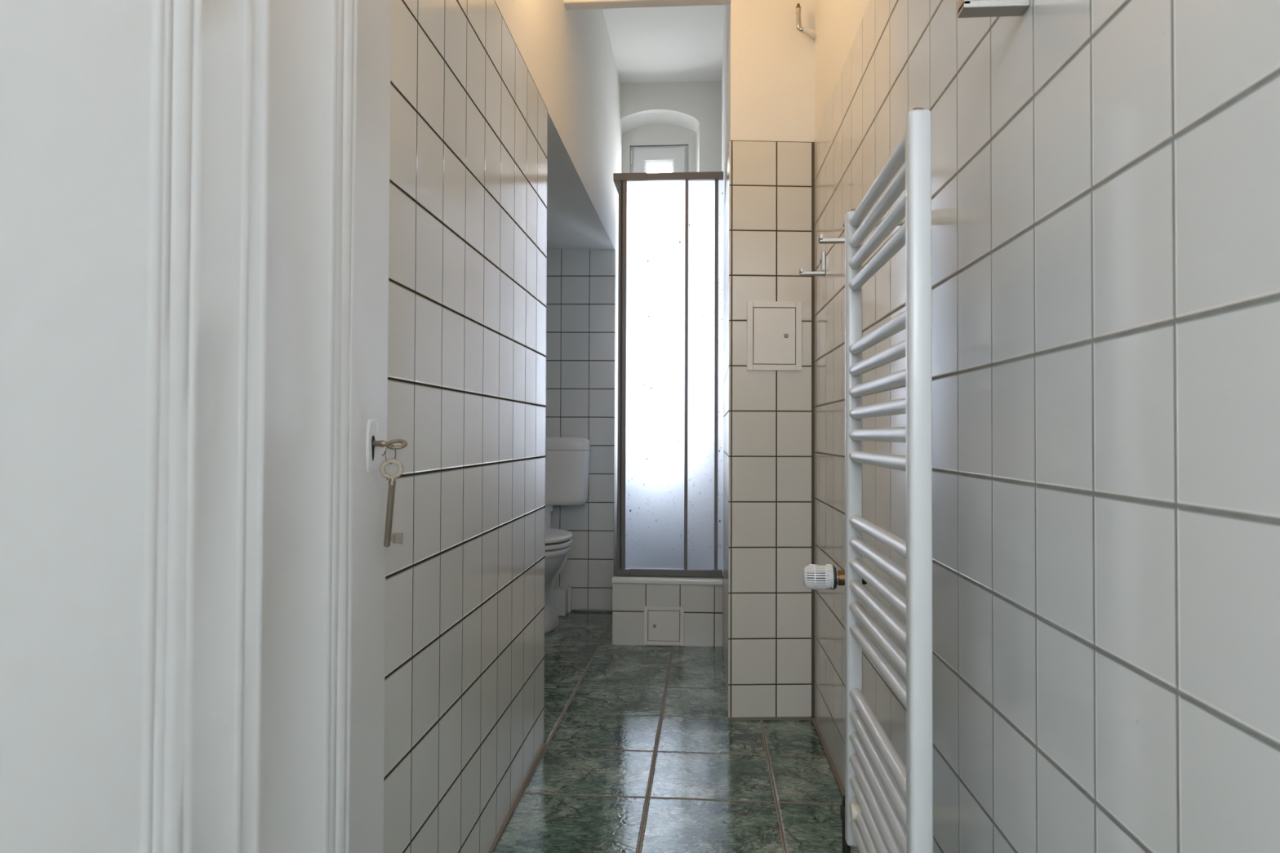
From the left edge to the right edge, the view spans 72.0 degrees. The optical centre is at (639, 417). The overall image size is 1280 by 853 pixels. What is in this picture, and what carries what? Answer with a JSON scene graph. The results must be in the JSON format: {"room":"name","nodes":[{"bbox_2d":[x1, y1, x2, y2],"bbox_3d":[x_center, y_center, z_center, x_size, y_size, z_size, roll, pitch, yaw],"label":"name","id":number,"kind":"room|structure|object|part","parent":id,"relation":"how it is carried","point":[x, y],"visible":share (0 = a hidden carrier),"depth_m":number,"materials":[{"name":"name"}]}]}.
{"room":"bathroom","nodes":[
{"label":"bathroom","id":0,"kind":"room"},
{"bbox_2d":[383,0,621,852],"bbox_3d":[-0.705,-0.491,2.748,0.866,2.975,4.750,0,-1,4],"label":"wall","id":1,"kind":"structure","parent":0,"point":[505,122],"depth_m":1.86,"materials":[{"name":"white tile"}]},
{"bbox_2d":[0,0,252,852],"bbox_3d":[-0.402,-0.104,0.580,0.048,2.120,0.469,0,-1,4],"label":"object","id":2,"kind":"structure","parent":1,"relation":"attached to","point":[125,125],"depth_m":0.65,"materials":[{"name":"white paint"}]},
{"bbox_2d":[241,0,391,852],"bbox_3d":[-0.367,-0.082,0.988,0.050,2.068,0.348,0,-1,4],"label":"door","id":3,"kind":"structure","parent":1,"relation":"in","point":[314,615],"depth_m":0.95,"materials":[{"name":"white paint"}]},
{"bbox_3d":[-0.335,0.035,1.105,0.003,0.069,0.038,0,-1,4],"label":"keyhole plate","id":4,"kind":"part","parent":3,"relation":"part of","materials":[{"name":"white paint"}]},
{"bbox_2d":[372,439,407,449],"bbox_3d":[-0.323,0.033,1.102,0.066,0.013,0.021,0,-1,4],"label":"key","id":5,"kind":"object","parent":3,"relation":"attached to","point":[380,443],"visible":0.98,"depth_m":1.10,"materials":[{"name":"silver metal"}]},
{"bbox_2d":[381,444,395,464],"bbox_3d":[-0.311,0.045,1.092,0.017,0.025,0.002,0,-1,-10],"label":"ring","id":6,"kind":"object","parent":5,"relation":"hanging from","point":[388,444],"visible":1,"depth_m":1.09,"materials":[{"name":"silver metal"}]},
{"bbox_2d":[379,458,403,546],"bbox_3d":[-0.307,0.105,1.090,0.029,0.109,0.009,0,-1,2],"label":"key","id":7,"kind":"object","parent":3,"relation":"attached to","point":[396,537],"visible":1,"depth_m":1.09,"materials":[{"name":"silver metal"}]},
{"bbox_2d":[488,743,546,852],"bbox_3d":[-0.372,0.971,1.504,0.008,0.006,2.358,0,-1,4],"label":"trim","id":8,"kind":"structure","parent":1,"relation":"attached to","point":[517,800],"depth_m":2.25,"materials":[{"name":"grey"}]},
{"bbox_2d":[563,0,730,9],"bbox_3d":[0.041,-1.696,3.030,0.636,0.550,0.058,0,-1,4],"label":"trim","id":9,"kind":"structure","parent":1,"relation":"attached to","point":[569,4],"depth_m":3.02,"materials":[{"name":"white paint"}]},
{"bbox_2d":[546,248,615,609],"bbox_3d":[-0.516,0.057,4.743,0.757,1.931,0.062,0,-1,4],"label":"wall","id":10,"kind":"structure","parent":0,"point":[580,309],"depth_m":4.73,"materials":[{"name":"white tile"}]},
{"bbox_2d":[602,4,724,83],"bbox_3d":[0.109,-2.033,1.335,4.400,0.100,8.600,0,-1,4],"label":"ceiling","id":11,"kind":"structure","parent":0,"point":[681,43],"depth_m":4.52,"materials":[{"name":"white paint"}]},
{"bbox_2d":[620,80,721,173],"bbox_3d":[0.401,-0.442,5.154,4.400,2.975,0.360,0,-1,4],"label":"wall","id":12,"kind":"structure","parent":0,"point":[689,113],"depth_m":5.03,"materials":[{"name":"white paint"}]},
{"bbox_2d":[630,145,688,173],"bbox_3d":[0.113,-0.637,5.256,0.348,1.968,0.079,0,-1,4],"label":"window","id":13,"kind":"structure","parent":12,"relation":"in","point":[675,156],"depth_m":5.24,"materials":[{"name":"white"}]},
{"bbox_2d":[493,610,859,852],"bbox_3d":[0.097,1.012,1.277,4.400,0.080,8.600,0,-1,4],"label":"floor","id":14,"kind":"structure","parent":0,"point":[642,753],"depth_m":2.52,"materials":[{"name":"green tile"}]},
{"bbox_2d":[553,586,571,616],"bbox_3d":[-0.460,0.966,4.652,0.178,0.134,0.120,0,-1,4],"label":"toilet brush holder","id":15,"kind":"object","parent":14,"relation":"on","point":[562,594],"depth_m":4.59,"materials":[{"name":"white paint"}]},
{"bbox_2d":[544,436,590,632],"bbox_3d":[-0.510,0.562,4.370,0.445,0.931,0.672,0,-1,4],"label":"toilet","id":16,"kind":"object","parent":14,"relation":"on","point":[566,459],"visible":0.47,"depth_m":4.54,"materials":[{"name":"white ceramic"}]},
{"bbox_3d":[-0.515,0.825,4.306,0.356,0.402,0.539,0,-1,4],"label":"bowl","id":17,"kind":"part","parent":16,"relation":"part of","materials":[{"name":"white ceramic"}]},
{"bbox_3d":[-0.517,0.610,4.277,0.372,0.030,0.486,0,-1,4],"label":"seat","id":18,"kind":"part","parent":16,"relation":"part of","materials":[{"name":"white plastic"}]},
{"bbox_3d":[-0.517,0.575,4.278,0.373,0.040,0.487,0,-1,4],"label":"lid","id":19,"kind":"part","parent":16,"relation":"part of","materials":[{"name":"white plastic"}]},
{"bbox_3d":[-0.488,0.134,4.630,0.445,0.065,0.166,0,-1,4],"label":"cistern lid","id":20,"kind":"part","parent":16,"relation":"part of","materials":[{"name":"white ceramic"}]},
{"bbox_2d":[612,583,722,646],"bbox_3d":[0.162,0.895,4.455,0.494,0.274,1.009,0,-1,4],"label":"shower base","id":21,"kind":"object","parent":14,"relation":"on","point":[702,604],"depth_m":3.95,"materials":[{"name":"white tile"}]},
{"bbox_2d":[643,605,684,645],"bbox_3d":[0.107,0.932,3.952,0.181,0.174,0.008,0,-1,4],"label":"access hatch","id":22,"kind":"object","parent":21,"relation":"attached to","point":[663,625],"visible":1,"depth_m":3.95,"materials":[{"name":"white paint"}]},
{"bbox_3d":[0.107,0.932,3.952,0.140,0.133,0.006,0,-1,4],"label":"door","id":23,"kind":"part","parent":22,"relation":"part of","materials":[{"name":"white paint"}]},
{"bbox_2d":[611,575,722,585],"bbox_3d":[0.160,0.774,4.454,0.498,0.105,1.014,0,-1,4],"label":"shower tray","id":24,"kind":"object","parent":21,"relation":"on","point":[615,579],"visible":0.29,"depth_m":3.95,"materials":[{"name":"white ceramic"}]},
{"bbox_2d":[613,171,724,577],"bbox_3d":[0.165,-0.190,4.472,0.503,1.822,1.017,0,-1,4],"label":"shower enclosure","id":25,"kind":"object","parent":24,"relation":"on","point":[671,254],"visible":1,"depth_m":3.98,"materials":[{"name":"white glass"}]},
{"bbox_3d":[-0.094,-0.197,3.999,0.012,1.758,0.026,0,-1,4],"label":"corner post","id":26,"kind":"part","parent":25,"relation":"part of","materials":[{"name":"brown metal"}]},
{"bbox_3d":[0.069,-0.198,3.981,0.273,1.769,0.004,0,-1,4],"label":"glass","id":27,"kind":"part","parent":25,"relation":"part of","materials":[{"name":"white glass"}]},
{"bbox_3d":[0.166,-1.084,4.489,0.498,0.034,1.017,0,-1,4],"label":"head rail","id":28,"kind":"part","parent":25,"relation":"part of","materials":[{"name":"brown metal"}]},
{"bbox_3d":[0.165,0.706,4.454,0.487,0.032,1.017,0,-1,4],"label":"rail","id":29,"kind":"part","parent":25,"relation":"part of","materials":[{"name":"brown metal"}]},
{"bbox_3d":[0.291,-0.197,3.980,0.176,1.769,0.004,0,-1,4],"label":"glass","id":30,"kind":"part","parent":25,"relation":"part of","materials":[{"name":"white glass"}]},
{"bbox_2d":[721,0,814,717],"bbox_3d":[0.544,-0.463,3.986,0.334,2.975,2.087,0,-1,4],"label":"wall pier","id":31,"kind":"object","parent":14,"relation":"on","point":[768,74],"visible":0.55,"depth_m":2.96,"materials":[{"name":"white tile"}]},
{"bbox_2d":[746,301,801,370],"bbox_3d":[0.451,-0.275,2.959,0.185,0.232,0.008,0,-1,-3],"label":"access hatch","id":32,"kind":"object","parent":31,"relation":"attached to","point":[774,328],"visible":1,"depth_m":2.96,"materials":[{"name":"white paint"}]},
{"bbox_3d":[0.451,-0.275,2.959,0.141,0.188,0.006,0,-1,-3],"label":"door","id":33,"kind":"part","parent":32,"relation":"part of","materials":[{"name":"white paint"}]},
{"bbox_2d":[795,3,816,38],"bbox_3d":[0.557,-1.332,2.953,0.075,0.104,0.028,1,-1,-26],"label":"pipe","id":34,"kind":"object","parent":31,"relation":"attached to","point":[812,33],"visible":1,"depth_m":2.94,"materials":[{"name":"silver metal"}]},
{"bbox_2d":[840,795,850,852],"bbox_3d":[0.378,0.831,1.602,0.020,0.294,0.051,0,-1,4],"label":"supply pipe","id":35,"kind":"object","parent":14,"relation":"on","point":[846,848],"visible":0.3,"depth_m":1.61,"materials":[{"name":"white metal"}]},
{"bbox_2d":[728,716,813,720],"bbox_3d":[0.438,1.001,2.932,0.289,0.007,0.012,0,-1,-3],"label":"trim","id":36,"kind":"structure","parent":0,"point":[766,717],"depth_m":2.93,"materials":[{"name":"grey"}]},
{"bbox_2d":[813,0,1279,852],"bbox_3d":[0.694,-0.488,2.639,0.267,2.975,4.750,0,-1,4],"label":"wall","id":37,"kind":"structure","parent":0,"point":[1105,174],"depth_m":0.91,"materials":[{"name":"white tile"}]},
{"bbox_2d":[799,251,825,275],"bbox_3d":[0.534,-0.478,2.728,0.076,0.072,0.031,0,-1,4],"label":"shelf bracket","id":38,"kind":"object","parent":37,"relation":"attached to","point":[802,273],"visible":1,"depth_m":2.72,"materials":[{"name":"silver metal"}]},
{"bbox_3d":[0.534,-0.452,2.729,0.076,0.020,0.027,0,-1,4],"label":"arm","id":39,"kind":"part","parent":38,"relation":"part of","materials":[{"name":"silver metal"}]},
{"bbox_3d":[0.565,-0.482,2.728,0.015,0.063,0.023,0,-1,4],"label":"wall plate","id":40,"kind":"part","parent":38,"relation":"part of","materials":[{"name":"silver metal"}]},
{"bbox_2d":[811,142,814,716],"bbox_3d":[0.584,0.037,2.963,0.016,1.936,0.004,0,-1,-3],"label":"trim","id":41,"kind":"structure","parent":37,"relation":"attached to","point":[812,144],"depth_m":2.96,"materials":[{"name":"brown"}]},
{"bbox_2d":[811,716,844,798],"bbox_3d":[0.489,0.976,1.599,0.014,0.007,2.700,0,-1,4],"label":"trim","id":42,"kind":"structure","parent":37,"relation":"attached to","point":[837,777],"depth_m":2.56,"materials":[{"name":"grey"}]},
{"bbox_2d":[818,215,844,244],"bbox_3d":[0.504,-0.491,2.289,0.076,0.072,0.031,0,-1,4],"label":"shelf bracket","id":43,"kind":"object","parent":37,"relation":"attached to","point":[839,240],"visible":0.53,"depth_m":2.28,"materials":[{"name":"silver metal"}]},
{"bbox_3d":[0.504,-0.465,2.291,0.076,0.020,0.027,0,-1,4],"label":"arm","id":44,"kind":"part","parent":43,"relation":"part of","materials":[{"name":"silver metal"}]},
{"bbox_3d":[0.535,-0.496,2.289,0.015,0.063,0.023,0,-1,4],"label":"wall plate","id":45,"kind":"part","parent":43,"relation":"part of","materials":[{"name":"silver metal"}]},
{"bbox_2d":[844,107,933,852],"bbox_3d":[0.410,0.186,1.325,0.130,1.128,0.522,0,-1,4],"label":"towel radiator","id":46,"kind":"object","parent":37,"relation":"attached to","point":[889,803],"visible":1,"depth_m":1.21,"materials":[{"name":"white metal"}]},
{"bbox_2d":[803,564,867,590],"bbox_3d":[0.377,0.309,1.663,0.123,0.050,0.153,0,-1,4],"label":"valve","id":47,"kind":"object","parent":46,"relation":"attached to","point":[825,577],"visible":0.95,"depth_m":1.70,"materials":[{"name":"white plastic"}]},
{"bbox_3d":[0.381,0.193,1.574,0.027,1.124,0.031,0,-1,4],"label":"post","id":48,"kind":"part","parent":46,"relation":"part of","materials":[{"name":"white metal"}]},
{"bbox_3d":[0.343,0.183,1.085,0.027,1.124,0.031,0,-1,4],"label":"post","id":49,"kind":"part","parent":46,"relation":"part of","materials":[{"name":"white metal"}]},
{"bbox_2d":[957,0,1029,17],"bbox_3d":[0.426,-0.525,1.062,0.076,0.072,0.031,0,-1,4],"label":"shelf bracket","id":50,"kind":"object","parent":37,"relation":"attached to","point":[966,8],"visible":1,"depth_m":1.05,"materials":[{"name":"silver metal"}]}
]}

